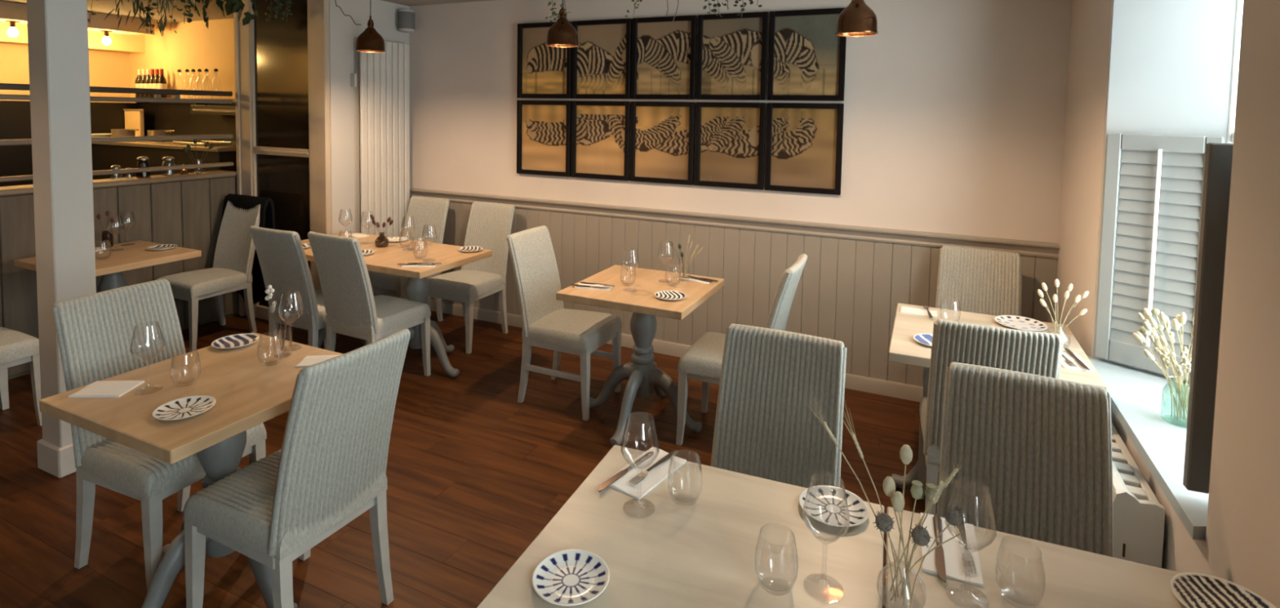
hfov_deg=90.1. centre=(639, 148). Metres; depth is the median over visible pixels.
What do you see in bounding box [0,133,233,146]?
rail
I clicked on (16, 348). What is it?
woven chair
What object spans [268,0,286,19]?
foliage
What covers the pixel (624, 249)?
wine glass
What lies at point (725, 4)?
foliage
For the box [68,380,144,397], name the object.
napkin
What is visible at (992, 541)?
wine glass
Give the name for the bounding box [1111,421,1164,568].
panel radiator
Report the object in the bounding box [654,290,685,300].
plate
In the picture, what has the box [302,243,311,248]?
plate
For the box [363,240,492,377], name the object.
pedestal table
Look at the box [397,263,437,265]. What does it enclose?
knife
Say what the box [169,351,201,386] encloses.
tumbler
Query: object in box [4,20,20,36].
bulb
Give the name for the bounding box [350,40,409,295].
radiator
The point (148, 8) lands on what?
foliage
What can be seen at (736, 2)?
foliage
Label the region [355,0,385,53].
pendant lamp
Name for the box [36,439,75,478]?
baseboard
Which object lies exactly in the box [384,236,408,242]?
plate
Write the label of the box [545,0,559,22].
foliage
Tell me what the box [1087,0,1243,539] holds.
window
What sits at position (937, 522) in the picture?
knife
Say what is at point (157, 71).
wine bottle
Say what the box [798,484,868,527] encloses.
plate
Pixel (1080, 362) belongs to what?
knife
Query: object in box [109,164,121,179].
jar
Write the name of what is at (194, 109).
hood
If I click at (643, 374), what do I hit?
pedestal table
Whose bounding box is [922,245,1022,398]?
woven chair
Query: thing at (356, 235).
napkin
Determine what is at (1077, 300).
flower vase
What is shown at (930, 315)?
fork
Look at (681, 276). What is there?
fork
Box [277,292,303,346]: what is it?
wine glass
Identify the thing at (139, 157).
jar
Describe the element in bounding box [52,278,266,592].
woven chair
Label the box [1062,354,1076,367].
fork
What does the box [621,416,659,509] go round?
wine glass
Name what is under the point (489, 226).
woven chair
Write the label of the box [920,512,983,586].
napkin
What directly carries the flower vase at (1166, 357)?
on the window at (1137, 402)
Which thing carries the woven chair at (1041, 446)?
on the floor
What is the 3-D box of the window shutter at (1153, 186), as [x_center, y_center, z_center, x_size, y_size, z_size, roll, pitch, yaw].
[2.039,0.418,2.521,0.048,0.940,0.372,-2,4,-38]
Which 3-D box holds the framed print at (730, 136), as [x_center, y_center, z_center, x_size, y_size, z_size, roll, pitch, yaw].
[0.595,-0.021,4.251,0.473,0.566,0.030,2,4,24]
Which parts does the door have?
pane, pane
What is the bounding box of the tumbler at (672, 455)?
[667,454,702,506]
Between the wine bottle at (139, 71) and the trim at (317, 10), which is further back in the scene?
the wine bottle at (139, 71)
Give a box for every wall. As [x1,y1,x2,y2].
[0,43,130,102]
[128,0,1071,386]
[328,0,408,297]
[1054,0,1279,607]
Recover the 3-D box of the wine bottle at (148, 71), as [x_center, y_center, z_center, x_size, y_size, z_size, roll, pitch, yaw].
[-5.201,-0.684,6.770,0.078,0.304,0.078,2,4,24]
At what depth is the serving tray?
5.74 m
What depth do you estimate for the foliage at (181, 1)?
3.69 m
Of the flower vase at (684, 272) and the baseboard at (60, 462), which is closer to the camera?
the baseboard at (60, 462)
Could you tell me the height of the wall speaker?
0.182 m
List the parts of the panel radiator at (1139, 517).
panel, panel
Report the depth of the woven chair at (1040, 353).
2.28 m
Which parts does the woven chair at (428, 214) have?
leg, seat, seat frame, backrest, leg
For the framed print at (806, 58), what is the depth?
4.02 m
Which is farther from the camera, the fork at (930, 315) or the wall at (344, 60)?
the wall at (344, 60)
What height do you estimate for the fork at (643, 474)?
0.006 m
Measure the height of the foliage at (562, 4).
0.340 m
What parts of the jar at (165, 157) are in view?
lid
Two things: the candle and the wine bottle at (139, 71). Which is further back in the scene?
the wine bottle at (139, 71)
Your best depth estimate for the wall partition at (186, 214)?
4.50 m
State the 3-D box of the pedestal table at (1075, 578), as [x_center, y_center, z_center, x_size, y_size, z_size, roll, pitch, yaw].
[0.761,1.273,1.080,0.672,0.747,0.800,2,4,21]
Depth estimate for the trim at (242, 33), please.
5.04 m
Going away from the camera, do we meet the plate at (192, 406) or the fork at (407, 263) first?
the plate at (192, 406)
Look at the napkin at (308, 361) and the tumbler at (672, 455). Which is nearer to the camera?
the tumbler at (672, 455)
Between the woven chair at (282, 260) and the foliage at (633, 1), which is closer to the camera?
the foliage at (633, 1)
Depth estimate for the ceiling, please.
5.68 m
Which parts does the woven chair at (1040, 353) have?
leg, seat, leg, seat frame, backrest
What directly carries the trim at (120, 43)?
attached to the wall at (106, 69)
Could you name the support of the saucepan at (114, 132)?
on the countertop at (106, 155)
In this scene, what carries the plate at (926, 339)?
on the pedestal table at (904, 348)
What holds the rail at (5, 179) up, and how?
attached to the wall
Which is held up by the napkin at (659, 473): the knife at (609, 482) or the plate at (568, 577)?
the knife at (609, 482)
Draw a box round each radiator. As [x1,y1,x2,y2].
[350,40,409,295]
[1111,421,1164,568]
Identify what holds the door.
in the wall at (344, 60)
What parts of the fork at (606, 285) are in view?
handle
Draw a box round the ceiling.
[0,0,495,23]
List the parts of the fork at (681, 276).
handle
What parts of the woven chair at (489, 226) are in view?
leg, leg, seat frame, seat, leg, backrest, leg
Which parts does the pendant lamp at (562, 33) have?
lamp shade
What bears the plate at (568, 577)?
on the pedestal table at (701, 554)
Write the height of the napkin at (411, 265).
0.008 m
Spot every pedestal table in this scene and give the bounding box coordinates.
[13,240,201,292]
[39,332,342,607]
[301,231,414,348]
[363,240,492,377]
[476,444,884,607]
[555,265,724,446]
[885,506,1186,607]
[888,302,1106,488]
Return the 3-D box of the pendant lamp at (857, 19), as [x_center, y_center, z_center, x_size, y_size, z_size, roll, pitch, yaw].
[0.962,-0.748,2.809,0.180,0.493,0.180,2,4,24]
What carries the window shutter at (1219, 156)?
attached to the window at (1137, 402)
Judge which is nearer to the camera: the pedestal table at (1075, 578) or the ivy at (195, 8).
the pedestal table at (1075, 578)
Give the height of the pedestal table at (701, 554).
0.747 m
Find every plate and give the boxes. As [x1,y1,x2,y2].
[146,244,177,250]
[151,395,216,420]
[211,333,259,348]
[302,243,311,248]
[361,249,374,255]
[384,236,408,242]
[457,246,482,252]
[532,549,609,606]
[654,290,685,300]
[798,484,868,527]
[913,333,933,346]
[994,315,1047,330]
[1170,572,1277,607]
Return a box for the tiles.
[0,100,138,186]
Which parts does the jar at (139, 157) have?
lid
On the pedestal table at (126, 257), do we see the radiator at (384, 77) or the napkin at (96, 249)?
the napkin at (96, 249)
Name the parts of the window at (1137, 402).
sill, frame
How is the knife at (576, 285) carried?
on the napkin at (586, 284)
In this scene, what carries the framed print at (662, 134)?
attached to the wall at (955, 110)
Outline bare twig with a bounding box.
[334,0,360,25]
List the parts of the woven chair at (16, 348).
leg, seat frame, seat, leg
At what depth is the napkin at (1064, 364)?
2.46 m
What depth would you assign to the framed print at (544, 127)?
4.86 m
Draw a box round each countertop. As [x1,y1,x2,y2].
[91,139,236,179]
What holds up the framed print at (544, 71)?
attached to the wall at (955, 110)
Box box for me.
[123,108,144,136]
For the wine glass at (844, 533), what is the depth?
1.26 m
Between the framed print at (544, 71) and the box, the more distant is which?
the box
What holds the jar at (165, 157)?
on the trim at (28, 188)
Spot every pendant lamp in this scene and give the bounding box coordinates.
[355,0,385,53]
[546,0,578,47]
[835,0,878,36]
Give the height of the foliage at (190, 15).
0.288 m
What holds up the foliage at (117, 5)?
hanging from the ceiling
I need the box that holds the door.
[249,0,311,320]
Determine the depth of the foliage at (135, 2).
3.91 m
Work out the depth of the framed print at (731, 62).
4.22 m
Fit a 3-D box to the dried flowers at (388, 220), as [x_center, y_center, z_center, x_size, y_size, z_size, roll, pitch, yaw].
[-1.746,0.558,4.332,0.137,0.219,0.090,2,4,24]
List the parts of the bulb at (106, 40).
bulb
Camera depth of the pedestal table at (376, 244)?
4.41 m
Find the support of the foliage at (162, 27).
hanging from the ceiling
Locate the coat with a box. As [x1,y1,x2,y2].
[221,193,275,303]
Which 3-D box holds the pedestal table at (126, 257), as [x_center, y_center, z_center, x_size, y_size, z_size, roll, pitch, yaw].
[-3.286,1.036,3.992,0.675,0.747,0.670,2,4,24]
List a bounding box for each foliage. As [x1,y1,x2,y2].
[87,0,97,23]
[102,0,123,29]
[120,0,145,27]
[135,0,153,30]
[139,0,159,33]
[156,0,174,35]
[160,0,177,33]
[176,0,189,23]
[183,0,197,22]
[265,0,275,22]
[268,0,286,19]
[281,0,293,22]
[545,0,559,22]
[560,0,569,14]
[625,0,642,17]
[702,0,717,15]
[711,0,721,17]
[721,0,737,9]
[734,0,752,17]
[749,0,762,7]
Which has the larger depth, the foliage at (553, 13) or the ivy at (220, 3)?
the ivy at (220, 3)
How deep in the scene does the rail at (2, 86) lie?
4.50 m
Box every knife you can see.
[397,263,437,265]
[570,284,611,288]
[598,451,653,492]
[681,275,718,281]
[933,514,946,582]
[1064,347,1089,370]
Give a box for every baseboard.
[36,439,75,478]
[430,299,923,402]
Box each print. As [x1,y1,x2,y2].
[516,21,572,98]
[516,100,571,177]
[570,100,631,181]
[571,18,631,99]
[629,101,695,185]
[631,15,697,99]
[693,102,765,190]
[695,11,768,100]
[764,102,844,195]
[767,7,846,101]
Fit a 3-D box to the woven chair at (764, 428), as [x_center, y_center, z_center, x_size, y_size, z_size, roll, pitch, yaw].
[0.366,1.113,1.934,0.434,0.971,0.575,3,4,25]
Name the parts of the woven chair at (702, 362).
leg, seat, seat frame, leg, backrest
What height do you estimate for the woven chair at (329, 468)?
0.971 m
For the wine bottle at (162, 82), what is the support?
on the shelf
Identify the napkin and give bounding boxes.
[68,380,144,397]
[94,247,106,251]
[295,355,339,368]
[345,232,368,238]
[400,262,436,267]
[574,283,613,290]
[604,446,686,499]
[681,275,713,284]
[900,306,937,317]
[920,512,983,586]
[1061,351,1093,372]
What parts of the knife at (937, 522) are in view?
handle, blade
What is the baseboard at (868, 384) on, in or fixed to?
attached to the wall at (955, 110)
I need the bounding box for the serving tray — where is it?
[173,140,231,146]
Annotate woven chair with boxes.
[0,327,41,426]
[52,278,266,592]
[156,201,260,352]
[182,328,410,607]
[249,226,367,349]
[307,231,431,376]
[367,195,449,321]
[425,201,515,354]
[506,225,622,420]
[675,253,807,445]
[711,323,846,488]
[917,319,1063,515]
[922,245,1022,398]
[936,362,1113,557]
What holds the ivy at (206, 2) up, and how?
hanging from the ceiling
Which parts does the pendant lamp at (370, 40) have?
lamp shade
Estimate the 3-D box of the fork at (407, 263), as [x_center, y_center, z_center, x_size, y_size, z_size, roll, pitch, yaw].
[-1.295,0.692,3.851,0.200,0.006,0.024,1,3,-3]
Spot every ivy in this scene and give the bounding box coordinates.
[191,0,200,16]
[201,0,209,28]
[210,0,224,17]
[217,0,236,15]
[231,0,244,22]
[242,0,257,25]
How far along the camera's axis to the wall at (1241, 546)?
1.48 m
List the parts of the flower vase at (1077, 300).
stem, stem, stem, stem, stem, stem, stem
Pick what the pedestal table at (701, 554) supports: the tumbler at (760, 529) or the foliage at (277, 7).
the tumbler at (760, 529)
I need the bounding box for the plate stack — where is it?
[91,133,111,137]
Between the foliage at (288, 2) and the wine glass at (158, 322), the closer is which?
the wine glass at (158, 322)
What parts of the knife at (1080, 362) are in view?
handle, blade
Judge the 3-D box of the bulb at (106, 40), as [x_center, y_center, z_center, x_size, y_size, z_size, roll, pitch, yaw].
[-5.268,-1.091,6.319,0.100,0.145,0.100,2,4,24]
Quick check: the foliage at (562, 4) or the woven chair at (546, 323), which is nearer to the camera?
the foliage at (562, 4)
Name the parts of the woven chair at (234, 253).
leg, seat, seat frame, leg, backrest, leg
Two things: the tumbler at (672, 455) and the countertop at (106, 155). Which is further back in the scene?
the countertop at (106, 155)
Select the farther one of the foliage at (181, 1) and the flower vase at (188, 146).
the flower vase at (188, 146)
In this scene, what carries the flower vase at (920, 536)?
on the pedestal table at (1075, 578)
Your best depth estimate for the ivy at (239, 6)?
4.41 m
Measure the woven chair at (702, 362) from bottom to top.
0.971 m
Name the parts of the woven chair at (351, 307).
leg, backrest, leg, seat frame, seat, leg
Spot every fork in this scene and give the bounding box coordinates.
[407,262,441,263]
[579,281,614,286]
[628,449,678,485]
[679,275,712,282]
[922,305,932,318]
[957,518,977,573]
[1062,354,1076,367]
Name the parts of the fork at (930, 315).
handle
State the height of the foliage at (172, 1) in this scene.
0.436 m
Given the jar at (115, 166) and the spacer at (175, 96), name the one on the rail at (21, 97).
the spacer at (175, 96)
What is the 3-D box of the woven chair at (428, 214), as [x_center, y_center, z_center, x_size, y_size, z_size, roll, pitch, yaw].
[-1.824,0.899,5.017,0.434,0.971,0.575,2,4,24]
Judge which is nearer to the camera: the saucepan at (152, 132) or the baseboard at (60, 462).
the baseboard at (60, 462)
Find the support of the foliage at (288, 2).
hanging from the ceiling
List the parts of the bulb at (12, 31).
bulb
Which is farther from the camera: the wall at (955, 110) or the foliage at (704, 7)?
the wall at (955, 110)
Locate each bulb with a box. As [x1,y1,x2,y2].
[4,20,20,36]
[99,30,112,44]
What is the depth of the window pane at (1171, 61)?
2.50 m
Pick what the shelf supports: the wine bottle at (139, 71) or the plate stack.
the wine bottle at (139, 71)
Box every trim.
[0,1,154,35]
[0,22,145,53]
[0,170,236,195]
[233,0,255,317]
[307,0,331,289]
[409,187,1060,258]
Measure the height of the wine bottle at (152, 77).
0.304 m
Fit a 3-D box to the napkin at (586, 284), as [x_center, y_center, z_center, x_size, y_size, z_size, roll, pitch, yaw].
[-0.245,0.743,3.434,0.190,0.008,0.095,2,3,12]
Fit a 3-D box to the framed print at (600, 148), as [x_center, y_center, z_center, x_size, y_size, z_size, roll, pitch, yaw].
[-0.287,-0.059,4.652,0.473,0.566,0.030,2,4,24]
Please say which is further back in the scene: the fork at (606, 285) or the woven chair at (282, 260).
the woven chair at (282, 260)
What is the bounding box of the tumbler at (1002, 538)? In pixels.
[995,537,1045,607]
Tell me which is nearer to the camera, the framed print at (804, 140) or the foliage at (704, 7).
the foliage at (704, 7)
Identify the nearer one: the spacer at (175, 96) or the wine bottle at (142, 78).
the spacer at (175, 96)
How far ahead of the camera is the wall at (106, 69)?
6.77 m
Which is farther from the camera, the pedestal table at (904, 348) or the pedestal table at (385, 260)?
the pedestal table at (385, 260)
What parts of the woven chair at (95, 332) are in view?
leg, backrest, leg, seat frame, seat, leg, leg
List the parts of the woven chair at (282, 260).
leg, backrest, seat, seat frame, leg, leg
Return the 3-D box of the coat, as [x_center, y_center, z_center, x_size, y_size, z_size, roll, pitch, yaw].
[-3.005,0.801,4.926,0.525,0.875,0.163,2,4,24]
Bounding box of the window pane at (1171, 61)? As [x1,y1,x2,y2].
[1092,0,1236,382]
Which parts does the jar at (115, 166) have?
lid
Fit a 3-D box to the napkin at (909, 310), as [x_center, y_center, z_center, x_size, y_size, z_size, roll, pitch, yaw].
[1.351,0.790,3.092,0.160,0.008,0.095,2,4,24]
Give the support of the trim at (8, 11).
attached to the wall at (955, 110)
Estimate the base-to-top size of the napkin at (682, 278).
0.008 m
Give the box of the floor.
[0,311,939,607]
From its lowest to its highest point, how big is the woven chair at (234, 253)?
0.971 m
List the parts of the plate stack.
plate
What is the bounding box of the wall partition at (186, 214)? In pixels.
[0,176,239,379]
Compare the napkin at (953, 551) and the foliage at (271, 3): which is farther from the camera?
the foliage at (271, 3)
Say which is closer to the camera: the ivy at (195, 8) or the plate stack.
the ivy at (195, 8)
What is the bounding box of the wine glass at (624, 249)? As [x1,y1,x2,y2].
[622,248,639,288]
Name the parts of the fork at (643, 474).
handle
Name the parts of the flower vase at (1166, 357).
stem, stem, stem, stem, stem, stem, stem, stem, stem, stem, stem, stem, stem, stem, stem, stem, stem, stem, stem, stem, stem, stem, stem, stem, stem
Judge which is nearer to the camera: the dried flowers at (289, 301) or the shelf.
the dried flowers at (289, 301)
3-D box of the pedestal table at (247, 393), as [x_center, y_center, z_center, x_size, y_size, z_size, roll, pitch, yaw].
[-1.451,1.169,2.226,0.690,0.747,0.705,2,4,24]
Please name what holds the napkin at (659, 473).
on the pedestal table at (701, 554)
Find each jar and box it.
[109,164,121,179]
[135,156,151,176]
[160,156,175,175]
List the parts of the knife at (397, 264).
handle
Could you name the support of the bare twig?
hanging from the ceiling
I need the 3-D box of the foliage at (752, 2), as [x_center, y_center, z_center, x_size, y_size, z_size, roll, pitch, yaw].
[0.543,-0.829,2.906,0.086,0.364,0.072,0,3,-16]
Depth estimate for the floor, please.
2.92 m
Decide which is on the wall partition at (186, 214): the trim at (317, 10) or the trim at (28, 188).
the trim at (28, 188)
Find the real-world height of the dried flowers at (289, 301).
0.256 m
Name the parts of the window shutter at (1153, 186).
rail, tilt rod, rail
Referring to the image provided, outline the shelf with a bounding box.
[135,97,235,104]
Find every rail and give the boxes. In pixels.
[0,83,232,96]
[0,93,232,103]
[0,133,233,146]
[0,162,234,182]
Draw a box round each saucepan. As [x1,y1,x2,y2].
[111,128,138,137]
[147,129,176,141]
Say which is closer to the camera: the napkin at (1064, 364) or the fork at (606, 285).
the napkin at (1064, 364)
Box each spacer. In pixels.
[154,93,160,97]
[173,94,180,98]
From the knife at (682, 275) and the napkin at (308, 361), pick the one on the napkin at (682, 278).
the knife at (682, 275)
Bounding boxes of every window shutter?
[1093,133,1224,381]
[1182,142,1233,493]
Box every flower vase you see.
[96,210,114,244]
[182,139,213,173]
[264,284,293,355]
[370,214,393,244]
[669,235,702,279]
[802,391,967,607]
[1037,278,1088,346]
[1132,307,1194,428]
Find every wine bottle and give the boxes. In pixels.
[134,69,141,97]
[139,69,146,97]
[143,69,150,97]
[148,69,155,97]
[152,69,159,97]
[157,68,166,97]
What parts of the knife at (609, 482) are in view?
blade, handle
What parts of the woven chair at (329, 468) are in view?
leg, leg, seat, seat frame, leg, backrest, leg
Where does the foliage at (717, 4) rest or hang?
hanging from the ceiling
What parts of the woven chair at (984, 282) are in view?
leg, seat, backrest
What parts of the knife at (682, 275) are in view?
handle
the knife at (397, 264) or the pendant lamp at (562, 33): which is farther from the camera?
the knife at (397, 264)
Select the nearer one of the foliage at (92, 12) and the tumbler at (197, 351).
the tumbler at (197, 351)
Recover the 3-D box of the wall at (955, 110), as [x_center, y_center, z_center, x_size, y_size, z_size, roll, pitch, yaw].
[-1.587,0.094,5.340,9.500,2.550,0.225,2,4,24]
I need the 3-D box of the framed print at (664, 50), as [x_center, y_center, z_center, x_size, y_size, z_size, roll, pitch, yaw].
[0.164,-0.621,4.418,0.473,0.566,0.030,2,4,24]
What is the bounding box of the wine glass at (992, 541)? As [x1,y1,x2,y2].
[944,481,996,603]
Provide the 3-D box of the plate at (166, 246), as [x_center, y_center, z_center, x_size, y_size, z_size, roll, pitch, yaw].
[-3.105,0.648,4.160,0.161,0.014,0.161,4,4,38]
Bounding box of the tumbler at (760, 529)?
[754,528,798,595]
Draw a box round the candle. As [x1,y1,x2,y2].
[179,168,188,173]
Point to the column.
(58, 29)
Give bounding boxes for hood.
[190,105,235,115]
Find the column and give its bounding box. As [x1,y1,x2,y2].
[26,0,96,447]
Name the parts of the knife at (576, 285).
handle, blade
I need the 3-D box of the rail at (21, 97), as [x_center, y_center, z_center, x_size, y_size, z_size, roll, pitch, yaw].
[-4.031,-0.288,3.425,0.050,0.032,3.700,2,4,24]
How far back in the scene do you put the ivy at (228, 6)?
4.45 m
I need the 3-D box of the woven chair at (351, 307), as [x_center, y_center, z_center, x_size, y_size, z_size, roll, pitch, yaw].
[-1.643,0.966,3.892,0.434,0.971,0.575,3,4,26]
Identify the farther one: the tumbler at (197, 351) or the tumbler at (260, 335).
the tumbler at (260, 335)
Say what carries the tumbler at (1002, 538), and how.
on the pedestal table at (1075, 578)
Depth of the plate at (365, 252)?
4.14 m
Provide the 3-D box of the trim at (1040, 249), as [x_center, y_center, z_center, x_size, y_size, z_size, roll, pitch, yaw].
[0.159,0.473,4.464,4.690,0.083,0.050,2,4,24]
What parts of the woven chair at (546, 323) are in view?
leg, backrest, leg, seat frame, seat, leg, leg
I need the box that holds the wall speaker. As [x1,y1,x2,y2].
[397,9,414,32]
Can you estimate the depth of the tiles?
6.08 m
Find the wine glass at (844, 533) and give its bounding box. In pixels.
[802,475,849,591]
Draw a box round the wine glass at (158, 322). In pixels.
[129,322,164,388]
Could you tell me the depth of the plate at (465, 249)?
4.29 m
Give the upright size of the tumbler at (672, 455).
0.108 m
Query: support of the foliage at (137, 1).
hanging from the ceiling
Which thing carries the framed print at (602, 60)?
attached to the wall at (955, 110)
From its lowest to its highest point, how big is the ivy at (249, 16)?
0.313 m
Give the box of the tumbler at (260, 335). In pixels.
[257,335,284,366]
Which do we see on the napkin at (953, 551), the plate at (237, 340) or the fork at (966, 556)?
the fork at (966, 556)
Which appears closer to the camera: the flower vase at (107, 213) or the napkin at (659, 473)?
the napkin at (659, 473)
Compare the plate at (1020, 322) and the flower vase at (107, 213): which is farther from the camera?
the flower vase at (107, 213)
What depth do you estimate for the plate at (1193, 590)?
1.27 m
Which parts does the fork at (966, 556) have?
handle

